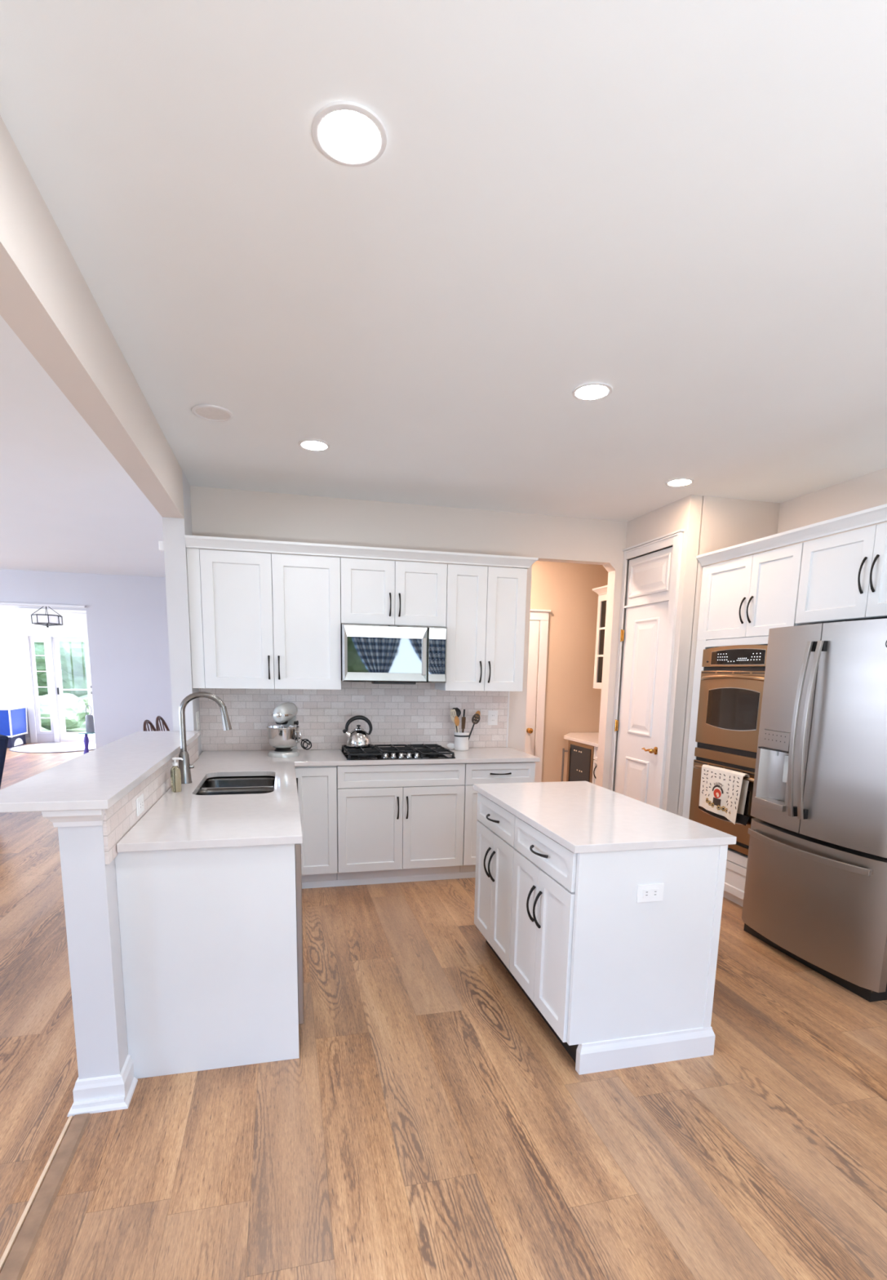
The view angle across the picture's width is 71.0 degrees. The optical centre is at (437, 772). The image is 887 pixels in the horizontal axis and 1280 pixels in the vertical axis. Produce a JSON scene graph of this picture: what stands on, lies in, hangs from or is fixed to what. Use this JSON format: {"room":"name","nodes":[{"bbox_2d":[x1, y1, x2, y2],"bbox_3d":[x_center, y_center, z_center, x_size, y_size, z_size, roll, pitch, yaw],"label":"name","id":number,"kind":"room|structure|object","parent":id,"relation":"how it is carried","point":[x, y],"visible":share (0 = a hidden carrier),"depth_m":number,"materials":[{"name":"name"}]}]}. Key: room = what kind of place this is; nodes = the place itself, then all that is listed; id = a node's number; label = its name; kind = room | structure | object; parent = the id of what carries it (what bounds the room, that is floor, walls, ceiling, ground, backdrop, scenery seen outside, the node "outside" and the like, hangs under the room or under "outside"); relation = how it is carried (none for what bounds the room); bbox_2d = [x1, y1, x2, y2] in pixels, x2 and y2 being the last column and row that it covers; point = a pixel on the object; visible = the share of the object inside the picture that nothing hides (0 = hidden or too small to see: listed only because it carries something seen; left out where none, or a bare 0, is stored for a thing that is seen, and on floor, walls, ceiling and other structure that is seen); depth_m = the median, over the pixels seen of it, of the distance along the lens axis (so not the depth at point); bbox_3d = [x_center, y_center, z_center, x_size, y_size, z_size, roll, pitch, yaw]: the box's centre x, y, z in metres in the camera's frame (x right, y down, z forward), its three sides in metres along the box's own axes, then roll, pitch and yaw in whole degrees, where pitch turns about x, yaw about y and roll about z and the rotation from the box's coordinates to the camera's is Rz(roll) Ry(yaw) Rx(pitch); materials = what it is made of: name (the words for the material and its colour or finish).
{"room":"kitchen","nodes":[
{"label":"kitchen","id":0,"kind":"room"},
{"bbox_2d":[0,604,86,742],"bbox_3d":[-7.493,-1.973,12.182,3.700,2.760,0.150,-1,10,-14],"label":"wall","id":1,"kind":"structure","parent":0,"point":[12,680],"depth_m":11.93,"materials":[{"name":"grey paint"}]},
{"bbox_2d":[0,702,26,704],"bbox_3d":[-8.623,-1.339,11.915,1.350,0.045,0.030,-1,10,-14],"label":"trim","id":2,"kind":"structure","parent":1,"relation":"attached to","point":[1,703],"depth_m":12.01,"materials":[{"name":"white paint"}]},
{"bbox_2d":[25,737,30,742],"bbox_3d":[-8.637,-0.625,12.039,1.350,0.105,0.016,-1,10,-14],"label":"baseboard","id":3,"kind":"structure","parent":1,"relation":"attached to","point":[28,740],"depth_m":12.18,"materials":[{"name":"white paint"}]},
{"bbox_2d":[29,639,53,733],"bbox_3d":[-7.720,-1.678,12.150,0.290,1.820,0.060,-1,10,-14],"label":"window","id":4,"kind":"structure","parent":1,"relation":"in","point":[32,642],"depth_m":12.12,"materials":[{"name":"white paint"}]},
{"bbox_2d":[16,608,88,742],"bbox_3d":[-7.363,-1.865,12.123,1.280,2.570,0.060,-1,10,-14],"label":"door frame","id":5,"kind":"structure","parent":1,"relation":"attached to","point":[74,621],"depth_m":12.01,"materials":[{"name":"white paint"}]},
{"bbox_2d":[52,637,93,742],"bbox_3d":[-7.188,-1.627,12.284,0.602,2.035,0.050,-1,10,-14],"label":"door","id":6,"kind":"structure","parent":1,"relation":"in","point":[60,689],"depth_m":12.24,"materials":[{"name":"white paint"}]},
{"bbox_2d":[86,638,95,743],"bbox_3d":[-6.621,-1.547,11.896,0.106,2.018,0.860,-5,11,-34],"label":"door","id":7,"kind":"structure","parent":1,"relation":"in","point":[87,645],"depth_m":12.01,"materials":[{"name":"white paint"}]},
{"bbox_2d":[0,568,173,748],"bbox_3d":[-5.558,-1.353,8.590,5.732,2.760,0.150,-1,10,-14],"label":"wall","id":8,"kind":"structure","parent":0,"point":[127,625],"depth_m":8.72,"materials":[{"name":"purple paint"}]},
{"bbox_2d":[0,602,85,608],"bbox_3d":[-7.029,-2.770,9.972,3.570,0.460,4.050,-1,10,-14],"label":"trim","id":9,"kind":"structure","parent":8,"relation":"attached to","point":[1,603],"depth_m":8.38,"materials":[{"name":"white paint"}]},
{"bbox_2d":[0,115,184,518],"bbox_3d":[-0.964,-1.287,1.018,0.131,0.294,6.140,-1,10,-14],"label":"beam","id":10,"kind":"structure","parent":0,"point":[46,300],"depth_m":1.93,"materials":[{"name":"beige paint"}]},
{"bbox_2d":[57,471,201,1079],"bbox_3d":[-1.478,-0.409,3.235,0.142,2.760,2.649,-1,10,-14],"label":"wall","id":11,"kind":"structure","parent":0,"point":[90,892],"depth_m":2.14,"materials":[{"name":"paint"}]},
{"bbox_2d":[41,808,104,826],"bbox_3d":[-1.439,-0.035,3.082,0.173,0.060,2.281,-1,10,-14],"label":"trim","id":12,"kind":"structure","parent":11,"relation":"attached to","point":[79,817],"depth_m":2.00,"materials":[{"name":"white paint"}]},
{"bbox_2d":[0,730,200,813],"bbox_3d":[-1.526,-0.080,3.066,0.393,0.030,2.330,-1,10,-14],"label":"bar","id":13,"kind":"object","parent":11,"relation":"on","point":[97,779],"visible":1,"depth_m":2.41,"materials":[{"name":"white stone"}]},
{"bbox_2d":[72,1054,133,1102],"bbox_3d":[-1.452,0.931,3.269,0.163,0.105,2.305,-1,10,-14],"label":"baseboard","id":14,"kind":"structure","parent":11,"relation":"attached to","point":[111,1086],"depth_m":2.17,"materials":[{"name":"white paint"}]},
{"bbox_2d":[0,1115,72,1271],"bbox_3d":[-0.807,1.473,0.323,0.014,0.006,3.750,-1,10,-14],"label":"trim","id":15,"kind":"structure","parent":14,"relation":"attached to","point":[27,1208],"depth_m":1.80,"materials":[{"name":"beige wood"}]},
{"bbox_2d":[0,1113,91,1279],"bbox_3d":[-0.772,1.472,0.332,0.058,0.007,3.750,-1,10,-14],"label":"floor transition strip","id":16,"kind":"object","parent":14,"relation":"attached to","point":[14,1267],"depth_m":1.77,"materials":[{"name":"brown wood"}]},
{"bbox_2d":[66,1074,137,1116],"bbox_3d":[-1.195,1.142,2.236,0.191,0.030,0.195,-1,10,-14],"label":"trim","id":17,"kind":"structure","parent":14,"relation":"attached to","point":[106,1104],"depth_m":2.16,"materials":[{"name":"white paint"}]},
{"bbox_2d":[102,737,199,864],"bbox_3d":[-1.369,0.025,3.148,0.012,0.196,2.285,-1,10,-14],"label":"tiled wall","id":18,"kind":"structure","parent":11,"relation":"attached to","point":[118,820],"depth_m":2.40,"materials":[{"name":"tile"}]},
{"bbox_2d":[135,793,144,816],"bbox_3d":[-1.201,0.129,2.514,0.008,0.070,0.115,-1,10,-14],"label":"outlet","id":19,"kind":"object","parent":18,"relation":"attached to","point":[140,801],"visible":1,"depth_m":2.50,"materials":[{"name":"white plastic"}]},
{"bbox_2d":[138,799,143,810],"bbox_3d":[-1.198,0.129,2.514,0.003,0.034,0.069,-1,10,-14],"label":"socket","id":20,"kind":"object","parent":19,"relation":"attached to","point":[140,801],"depth_m":2.51,"materials":[{"name":"white plastic"}]},
{"bbox_2d":[158,540,164,551],"bbox_3d":[-1.792,-1.474,4.048,0.036,0.060,0.060,-1,10,-14],"label":"sensor","id":21,"kind":"object","parent":11,"relation":"attached to","point":[161,544],"visible":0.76,"depth_m":4.02,"materials":[{"name":"white plastic"}]},
{"bbox_2d":[195,711,199,730],"bbox_3d":[-1.692,-0.368,4.388,0.008,0.130,0.120,-1,10,-14],"label":"outlet","id":22,"kind":"object","parent":11,"relation":"attached to","point":[197,712],"visible":0.97,"depth_m":4.36,"materials":[{"name":"white plastic"}]},
{"bbox_2d":[190,485,673,791],"bbox_3d":[0.177,-0.675,5.044,4.226,2.760,0.120,-1,10,-14],"label":"wall","id":23,"kind":"structure","parent":0,"point":[215,512],"depth_m":4.78,"materials":[{"name":"beige paint"}]},
{"bbox_2d":[186,547,341,689],"bbox_3d":[-1.196,-1.054,4.381,0.994,0.907,0.377,-1,10,-14],"label":"upper cabinet","id":24,"kind":"object","parent":23,"relation":"attached to","point":[258,620],"visible":1,"depth_m":4.24,"materials":[{"name":"white paint"}]},
{"bbox_2d":[184,534,538,568],"bbox_3d":[-0.488,-1.548,4.462,2.430,0.067,0.399,-1,10,-14],"label":"crown molding","id":25,"kind":"structure","parent":24,"relation":"on","point":[191,541],"depth_m":4.26,"materials":[{"name":"white paint"}]},
{"bbox_2d":[199,680,508,751],"bbox_3d":[-0.582,-0.457,4.824,2.376,0.546,0.012,-1,10,-14],"label":"tiled wall","id":26,"kind":"structure","parent":23,"relation":"attached to","point":[418,713],"depth_m":4.80,"materials":[{"name":"tile"}]},
{"bbox_2d":[488,710,497,724],"bbox_3d":[0.452,-0.449,5.070,0.083,0.119,0.008,-1,10,-14],"label":"outlet","id":27,"kind":"object","parent":26,"relation":"attached to","point":[492,714],"visible":1,"depth_m":5.07,"materials":[{"name":"white plastic"}]},
{"bbox_2d":[490,713,495,722],"bbox_3d":[0.453,-0.449,5.068,0.040,0.071,0.003,-1,10,-14],"label":"socket","id":28,"kind":"object","parent":27,"relation":"attached to","point":[492,715],"depth_m":5.07,"materials":[{"name":"white plastic"}]},
{"bbox_2d":[340,557,447,626],"bbox_3d":[-0.338,-1.299,4.552,0.760,0.448,0.377,-1,10,-14],"label":"upper cabinet","id":29,"kind":"object","parent":23,"relation":"attached to","point":[373,591],"visible":0.94,"depth_m":4.40,"materials":[{"name":"white paint"}]},
{"bbox_2d":[340,623,447,684],"bbox_3d":[-0.340,-0.867,4.595,0.754,0.410,0.407,-1,10,-14],"label":"microwave","id":30,"kind":"object","parent":29,"relation":"attached to","point":[376,654],"visible":0.99,"depth_m":4.41,"materials":[{"name":"silver metal"}]},
{"bbox_2d":[435,564,527,691],"bbox_3d":[0.327,-1.087,4.752,0.610,0.907,0.377,-1,10,-14],"label":"upper cabinet","id":31,"kind":"object","parent":23,"relation":"attached to","point":[486,606],"visible":0.97,"depth_m":4.61,"materials":[{"name":"white paint"}]},
{"bbox_2d":[506,691,510,746],"bbox_3d":[0.579,-0.453,5.110,0.014,0.486,0.016,-1,10,-14],"label":"trim","id":32,"kind":"structure","parent":23,"relation":"attached to","point":[508,697],"depth_m":5.11,"materials":[{"name":"white paint"}]},
{"bbox_2d":[0,0,886,577],"bbox_3d":[-2.815,-2.228,5.208,10.300,0.150,15.750,-1,10,-14],"label":"ceiling","id":33,"kind":"structure","parent":0,"point":[679,207],"depth_m":1.84,"materials":[{"name":"paint"}]},
{"bbox_2d":[31,606,62,627],"bbox_3d":[-6.484,-2.726,10.297,0.412,0.628,0.412,-1,10,-14],"label":"chandelier","id":34,"kind":"object","parent":33,"relation":"hanging from","point":[46,620],"visible":0.8,"depth_m":10.20,"materials":[{"name":"white glass"}]},
{"bbox_2d":[191,404,233,422],"bbox_3d":[-1.106,-1.766,3.056,0.196,0.008,0.196,-1,10,-14],"label":"ceiling speaker","id":35,"kind":"object","parent":33,"relation":"attached to","point":[205,411],"visible":1,"depth_m":3.05,"materials":[{"name":"white paint"}]},
{"bbox_2d":[195,407,229,419],"bbox_3d":[-1.106,-1.768,3.056,0.161,0.005,0.161,-1,10,-14],"label":"grille","id":36,"kind":"object","parent":35,"relation":"attached to","point":[205,413],"depth_m":3.05,"materials":[{"name":"plastic"}]},
{"bbox_2d":[297,439,330,451],"bbox_3d":[-0.688,-1.826,3.469,0.176,0.008,0.176,-1,10,-14],"label":"recessed light","id":37,"kind":"object","parent":33,"relation":"in","point":[315,445],"visible":1,"depth_m":3.46,"materials":[{"name":"white paint"}]},
{"bbox_2d":[311,101,387,166],"bbox_3d":[-0.206,-1.490,1.456,0.176,0.008,0.176,-1,10,-14],"label":"recessed light","id":38,"kind":"object","parent":33,"relation":"in","point":[348,133],"visible":1,"depth_m":1.45,"materials":[{"name":"white paint"}]},
{"bbox_2d":[572,382,613,400],"bbox_3d":[0.684,-1.685,2.751,0.176,0.008,0.176,-1,10,-14],"label":"recessed light","id":39,"kind":"object","parent":33,"relation":"in","point":[592,391],"visible":1,"depth_m":2.74,"materials":[{"name":"white paint"}]},
{"bbox_2d":[665,477,694,486],"bbox_3d":[1.567,-1.877,4.021,0.176,0.008,0.176,-1,10,-14],"label":"recessed light","id":40,"kind":"object","parent":33,"relation":"in","point":[682,482],"visible":1,"depth_m":4.01,"materials":[{"name":"white paint"}]},
{"bbox_2d":[0,742,886,1279],"bbox_3d":[-2.865,0.628,5.674,10.300,0.120,15.750,-1,10,-14],"label":"floor","id":41,"kind":"structure","parent":0,"point":[428,1122],"depth_m":2.10,"materials":[{"name":"brown wood"}]},
{"bbox_2d":[0,734,8,786],"bbox_3d":[-5.221,0.083,5.766,2.060,0.845,0.960,-6,12,-37],"label":"sofa","id":42,"kind":"object","parent":41,"relation":"on","point":[3,739],"visible":1,"depth_m":5.94,"materials":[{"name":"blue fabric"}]},
{"bbox_2d":[0,704,27,747],"bbox_3d":[-8.189,-0.869,11.569,0.750,0.755,0.790,-1,10,-14],"label":"table","id":43,"kind":"object","parent":41,"relation":"on","point":[13,717],"visible":0.98,"depth_m":11.50,"materials":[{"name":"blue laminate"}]},
{"bbox_2d":[8,742,96,753],"bbox_3d":[-7.030,-0.481,11.602,1.600,0.016,1.600,-1,10,-14],"label":"rug","id":44,"kind":"object","parent":41,"relation":"on","point":[58,747],"visible":0.77,"depth_m":11.45,"materials":[{"name":"white fabric"}]},
{"bbox_2d":[77,731,94,754],"bbox_3d":[-6.066,-0.510,10.771,0.280,0.384,0.280,-1,10,-14],"label":"side table","id":45,"kind":"object","parent":41,"relation":"on","point":[86,736],"visible":0.8,"depth_m":10.73,"materials":[{"name":"blue paint"}]},
{"bbox_2d":[84,705,94,733],"bbox_3d":[-6.003,-0.934,10.716,0.132,0.470,0.132,-1,10,-14],"label":"watering can","id":46,"kind":"object","parent":45,"relation":"on","point":[89,719],"visible":0.99,"depth_m":10.68,"materials":[{"name":"grey metal"}]},
{"bbox_2d":[142,720,156,731],"bbox_3d":[-2.297,0.066,5.501,0.500,1.070,0.435,0,9,-6],"label":"dining chair","id":47,"kind":"object","parent":41,"relation":"on","point":[146,722],"visible":0.18,"depth_m":5.40,"materials":[{"name":"brown wood"}]},
{"bbox_2d":[155,715,169,731],"bbox_3d":[-2.391,-0.008,5.946,0.500,1.070,0.435,0,9,-6],"label":"dining chair","id":48,"kind":"object","parent":41,"relation":"on","point":[158,717],"visible":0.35,"depth_m":5.85,"materials":[{"name":"brown wood"}]},
{"bbox_2d":[115,844,299,1078],"bbox_3d":[-0.843,0.701,2.329,0.616,0.884,0.019,-1,10,-14],"label":"end panel","id":49,"kind":"object","parent":41,"relation":"on","point":[208,936],"visible":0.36,"depth_m":2.32,"materials":[{"name":"white paint"}]},
{"bbox_2d":[294,843,304,1024],"bbox_3d":[-0.877,0.655,2.638,0.584,0.872,0.599,-1,10,-14],"label":"dishwasher","id":50,"kind":"object","parent":41,"relation":"on","point":[297,846],"visible":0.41,"depth_m":2.41,"materials":[{"name":"silver metal"}]},
{"bbox_2d":[294,765,337,882],"bbox_3d":[-0.904,0.342,4.527,0.300,0.882,0.645,-1,10,-14],"label":"base cabinet","id":51,"kind":"object","parent":41,"relation":"on","point":[317,785],"visible":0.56,"depth_m":4.26,"materials":[{"name":"white paint"}]},
{"bbox_2d":[302,871,475,888],"bbox_3d":[-0.159,0.774,4.564,1.745,0.042,0.014,-1,10,-14],"label":"baseboard","id":52,"kind":"structure","parent":41,"relation":"on","point":[467,874],"depth_m":4.51,"materials":[{"name":"white paint"}]},
{"bbox_2d":[336,763,465,879],"bbox_3d":[-0.315,0.329,4.671,0.906,0.882,0.645,-1,10,-14],"label":"base cabinet","id":53,"kind":"object","parent":41,"relation":"on","point":[396,820],"visible":0.97,"depth_m":4.40,"materials":[{"name":"white paint"}]},
{"bbox_2d":[459,761,535,872],"bbox_3d":[0.387,0.313,4.841,0.534,0.882,0.645,-1,10,-14],"label":"base cabinet","id":54,"kind":"object","parent":41,"relation":"on","point":[484,772],"visible":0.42,"depth_m":4.52,"materials":[{"name":"white paint"}]},
{"bbox_2d":[474,792,523,991],"bbox_3d":[0.566,0.573,3.267,0.662,0.882,0.574,-1,10,-14],"label":"base cabinet","id":55,"kind":"object","parent":41,"relation":"on","point":[495,825],"visible":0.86,"depth_m":3.15,"materials":[{"name":"white paint"}]},
{"bbox_2d":[560,740,595,782],"bbox_3d":[1.621,0.139,6.003,0.688,0.874,0.536,-1,10,-14],"label":"wine fridge","id":56,"kind":"object","parent":41,"relation":"on","point":[580,756],"visible":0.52,"depth_m":5.88,"materials":[{"name":"black glass"}]},
{"bbox_2d":[564,732,599,746],"bbox_3d":[1.627,-0.330,6.060,0.680,0.030,1.020,-1,10,-14],"label":"countertop","id":57,"kind":"structure","parent":56,"relation":"on","point":[587,738],"depth_m":6.03,"materials":[{"name":"white stone"}]},
{"bbox_2d":[592,746,598,784],"bbox_3d":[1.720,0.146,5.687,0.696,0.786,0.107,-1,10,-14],"label":"base cabinet","id":58,"kind":"object","parent":41,"relation":"on","point":[596,748],"visible":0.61,"depth_m":5.60,"materials":[{"name":"white paint"}]},
{"bbox_2d":[509,816,728,1075],"bbox_3d":[0.723,0.670,2.687,0.689,0.882,0.638,-1,10,-14],"label":"base cabinet","id":59,"kind":"object","parent":41,"relation":"on","point":[620,982],"visible":0.93,"depth_m":2.41,"materials":[{"name":"white paint"}]},
{"bbox_2d":[473,781,737,853],"bbox_3d":[0.676,0.168,2.914,0.678,0.030,1.248,-1,10,-14],"label":"countertop","id":60,"kind":"structure","parent":59,"relation":"on","point":[580,816],"depth_m":2.66,"materials":[{"name":"white stone"}]},
{"bbox_2d":[636,883,664,902],"bbox_3d":[0.806,0.454,2.350,0.110,0.070,0.008,-1,10,-14],"label":"outlet","id":61,"kind":"object","parent":59,"relation":"attached to","point":[646,892],"visible":1,"depth_m":2.35,"materials":[{"name":"white plastic"}]},
{"bbox_2d":[643,888,659,897],"bbox_3d":[0.806,0.455,2.348,0.066,0.034,0.003,-1,10,-14],"label":"socket","id":62,"kind":"object","parent":61,"relation":"attached to","point":[647,892],"depth_m":2.35,"materials":[{"name":"white plastic"}]},
{"bbox_2d":[682,542,804,906],"bbox_3d":[2.234,-0.267,4.224,0.632,2.290,0.888,-1,10,-14],"label":"tall cabinet","id":63,"kind":"object","parent":41,"relation":"on","point":[745,597],"visible":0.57,"depth_m":4.08,"materials":[{"name":"white paint"}]},
{"bbox_2d":[688,644,768,855],"bbox_3d":[2.168,-0.176,4.214,0.578,1.341,0.694,-1,10,-14],"label":"wall oven","id":64,"kind":"object","parent":63,"relation":"in","point":[733,677],"visible":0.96,"depth_m":4.13,"materials":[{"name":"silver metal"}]},
{"bbox_2d":[699,764,750,826],"bbox_3d":[1.908,0.140,4.136,0.072,0.339,0.448,-1,10,-14],"label":"dish towel","id":65,"kind":"object","parent":64,"relation":"hanging from","point":[723,791],"visible":1,"depth_m":4.10,"materials":[{"name":"beige fabric"}]},
{"bbox_2d":[742,618,886,1002],"bbox_3d":[2.277,0.136,3.304,0.910,1.793,0.915,-1,10,-14],"label":"refrigerator","id":66,"kind":"object","parent":41,"relation":"on","point":[815,891],"visible":1,"depth_m":3.11,"materials":[{"name":"silver metal"}]},
{"bbox_3d":[-1.118,0.501,3.530,0.626,0.882,1.265,-1,10,-14],"label":"base cabinet","id":67,"kind":"object","parent":41,"relation":"on","visible":0},
{"bbox_2d":[116,746,540,852],"bbox_3d":[-0.262,0.032,3.651,2.393,0.030,2.540,-1,10,-14],"label":"countertop","id":68,"kind":"structure","parent":67,"relation":"on","point":[184,819],"depth_m":2.78,"materials":[{"name":"white stone"}]},
{"bbox_2d":[170,757,182,792],"bbox_3d":[-1.286,0.007,3.066,0.058,0.171,0.048,-6,12,-37],"label":"soap bottle","id":69,"kind":"object","parent":68,"relation":"on","point":[175,773],"visible":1,"depth_m":3.05,"materials":[{"name":"beige plastic"}]},
{"bbox_2d":[178,691,231,783],"bbox_3d":[-1.238,-0.188,3.299,0.283,0.483,0.070,-1,10,-14],"label":"faucet","id":70,"kind":"object","parent":68,"relation":"on","point":[184,766],"visible":0.94,"depth_m":3.27,"materials":[{"name":"silver metal"}]},
{"bbox_2d":[195,775,275,795],"bbox_3d":[-1.086,0.169,3.391,0.412,0.184,0.736,-1,10,-14],"label":"sink","id":71,"kind":"object","parent":68,"relation":"in","point":[222,785],"visible":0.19,"depth_m":3.68,"materials":[{"name":"metal"}]},
{"bbox_2d":[266,702,311,757],"bbox_3d":[-1.058,-0.314,4.437,0.263,0.372,0.348,4,10,18],"label":"stand mixer","id":72,"kind":"object","parent":68,"relation":"on","point":[284,737],"visible":1,"depth_m":4.33,"materials":[{"name":"silver metal"}]},
{"bbox_2d":[266,724,302,751],"bbox_3d":[-1.086,-0.242,4.400,0.246,0.170,0.232,-1,10,-14],"label":"bowl","id":73,"kind":"object","parent":72,"relation":"on","point":[284,738],"depth_m":4.32,"materials":[{"name":"metal"}]},
{"bbox_2d":[340,743,455,759],"bbox_3d":[-0.304,-0.160,4.583,0.772,0.046,0.530,-1,10,-14],"label":"cooktop","id":74,"kind":"object","parent":68,"relation":"in","point":[432,751],"visible":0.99,"depth_m":4.46,"materials":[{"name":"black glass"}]},
{"bbox_2d":[342,715,372,747],"bbox_3d":[-0.585,-0.312,4.619,0.186,0.230,0.186,4,10,20],"label":"kettle","id":75,"kind":"object","parent":74,"relation":"on","point":[358,737],"visible":1,"depth_m":4.57,"materials":[{"name":"metal"}]},
{"bbox_2d":[447,742,454,749],"bbox_3d":[0.107,-0.210,4.901,0.066,0.043,0.040,-1,10,-14],"label":"spoon rest","id":76,"kind":"object","parent":68,"relation":"on","point":[451,746],"visible":1,"depth_m":4.91,"materials":[{"name":"white ceramic"}]},
{"bbox_2d":[453,731,469,751],"bbox_3d":[0.191,-0.252,4.904,0.122,0.142,0.122,-1,10,-14],"label":"utensil crock","id":77,"kind":"object","parent":68,"relation":"on","point":[461,740],"visible":0.98,"depth_m":4.86,"materials":[{"name":"white ceramic"}]},
{"bbox_2d":[450,709,457,732],"bbox_3d":[0.135,-0.343,4.861,0.085,0.310,0.014,-2,10,-19],"label":"slotted turner","id":78,"kind":"object","parent":77,"relation":"in","point":[451,710],"visible":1,"depth_m":4.84,"materials":[{"name":"beige plastic"}]},
{"bbox_2d":[451,707,461,730],"bbox_3d":[0.141,-0.355,4.909,0.088,0.318,0.041,0,9,-4],"label":"ladle","id":79,"kind":"object","parent":77,"relation":"in","point":[458,710],"visible":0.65,"depth_m":4.90,"materials":[{"name":"black plastic"}]},
{"bbox_2d":[454,715,459,732],"bbox_3d":[0.161,-0.315,4.847,0.073,0.260,0.014,-3,10,-22],"label":"wooden spoon","id":80,"kind":"object","parent":77,"relation":"in","point":[456,718],"visible":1,"depth_m":4.83,"materials":[{"name":"beige wood"}]},
{"bbox_2d":[461,716,466,733],"bbox_3d":[0.204,-0.317,4.895,0.035,0.249,0.015,-5,11,-32],"label":"spatula","id":81,"kind":"object","parent":77,"relation":"in","point":[464,718],"visible":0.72,"depth_m":4.88,"materials":[{"name":"brown wood"}]},
{"bbox_2d":[468,713,479,740],"bbox_3d":[0.274,-0.326,4.879,0.125,0.278,0.023,-1,10,-14],"label":"skimmer","id":82,"kind":"object","parent":77,"relation":"in","point":[473,719],"visible":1,"depth_m":4.87,"materials":[{"name":"black plastic"}]},
{"bbox_2d":[530,560,608,782],"bbox_3d":[0.741,-0.880,6.365,2.497,2.760,0.150,-1,10,-14],"label":"wall","id":83,"kind":"structure","parent":0,"point":[572,703],"depth_m":6.38,"materials":[{"name":"beige paint"}]},
{"bbox_2d":[524,620,539,755],"bbox_3d":[0.641,-0.509,6.278,0.765,2.028,0.086,-1,10,-14],"label":"door","id":84,"kind":"structure","parent":83,"relation":"in","point":[534,625],"depth_m":6.32,"materials":[{"name":"white paint"}]},
{"bbox_2d":[529,608,551,782],"bbox_3d":[0.639,-0.562,6.297,0.983,2.150,0.035,-1,10,-14],"label":"trim","id":85,"kind":"structure","parent":83,"relation":"attached to","point":[543,615],"depth_m":6.34,"materials":[{"name":"white paint"}]},
{"bbox_2d":[592,585,607,688],"bbox_3d":[1.810,-1.276,5.869,0.373,0.977,0.870,-1,10,-14],"label":"upper cabinet","id":86,"kind":"object","parent":83,"relation":"attached to","point":[602,591],"visible":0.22,"depth_m":6.12,"materials":[{"name":"white paint"}]},
{"bbox_2d":[626,494,703,814],"bbox_3d":[1.679,-0.629,4.927,0.100,2.760,0.830,-1,10,-14],"label":"wall","id":87,"kind":"structure","parent":0,"point":[686,513],"depth_m":4.51,"materials":[{"name":"beige paint"}]},
{"bbox_2d":[608,528,684,808],"bbox_3d":[1.615,-0.523,4.950,0.102,2.540,0.790,-1,10,-14],"label":"door","id":88,"kind":"structure","parent":87,"relation":"in","point":[649,634],"depth_m":4.88,"materials":[{"name":"white paint"}]},
{"bbox_2d":[677,495,780,816],"bbox_3d":[2.119,-0.579,4.663,0.637,2.760,0.100,-1,10,-14],"label":"wall","id":89,"kind":"structure","parent":0,"point":[726,522],"depth_m":4.43,"materials":[{"name":"beige paint"}]},
{"bbox_2d":[775,467,886,549],"bbox_3d":[2.956,-0.279,2.917,0.150,2.760,8.000,-1,10,-14],"label":"wall","id":90,"kind":"structure","parent":0,"point":[868,491],"depth_m":4.02,"materials":[{"name":"beige paint"}]},
{"bbox_2d":[795,522,886,624],"bbox_3d":[2.464,-1.026,3.211,0.632,0.458,0.916,-1,10,-14],"label":"upper cabinet","id":91,"kind":"object","parent":90,"relation":"attached to","point":[843,577],"visible":0.98,"depth_m":3.30,"materials":[{"name":"white paint"}]},
{"bbox_2d":[696,503,886,566],"bbox_3d":[2.063,-1.350,3.522,0.058,0.067,1.806,-1,10,-14],"label":"crown molding","id":92,"kind":"structure","parent":91,"relation":"on","point":[877,514],"depth_m":3.52,"materials":[{"name":"white paint"}]},
{"label":"outside","id":93,"kind":"structure","parent":0,"visible":0},
{"bbox_2d":[40,693,88,732],"bbox_3d":[-4.346,-1.426,19.392,120.000,0.269,150.000,-1,10,-14],"label":"lawn","id":94,"kind":"structure","parent":93,"point":[82,728],"depth_m":16.25,"materials":[{"name":"green plant"}]},
{"bbox_2d":[34,637,88,697],"bbox_3d":[-13.511,-3.922,22.088,4.670,3.467,4.942,-1,10,-14],"label":"tree","id":95,"kind":"object","parent":94,"relation":"on","point":[73,661],"visible":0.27,"depth_m":20.50,"materials":[{"name":"green plant"}]},
{"bbox_2d":[38,693,88,730],"bbox_3d":[-9.457,-1.505,15.379,1.563,0.928,1.464,-1,10,-14],"label":"shrub","id":96,"kind":"object","parent":94,"relation":"on","point":[75,709],"visible":0.45,"depth_m":15.08,"materials":[{"name":"green plant"}]},
{"bbox_2d":[66,732,90,737],"bbox_3d":[-7.468,-0.741,13.673,3.200,0.110,2.100,-1,10,-14],"label":"step","id":97,"kind":"structure","parent":94,"relation":"on","point":[68,734],"depth_m":13.91,"materials":[{"name":"concrete"}]},
{"bbox_2d":[83,697,88,710],"bbox_3d":[-9.136,-1.752,17.359,1.660,0.833,1.610,4,10,16],"label":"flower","id":98,"kind":"object","parent":94,"relation":"on","point":[86,699],"visible":0.03,"depth_m":16.74,"materials":[{"name":"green plant"}]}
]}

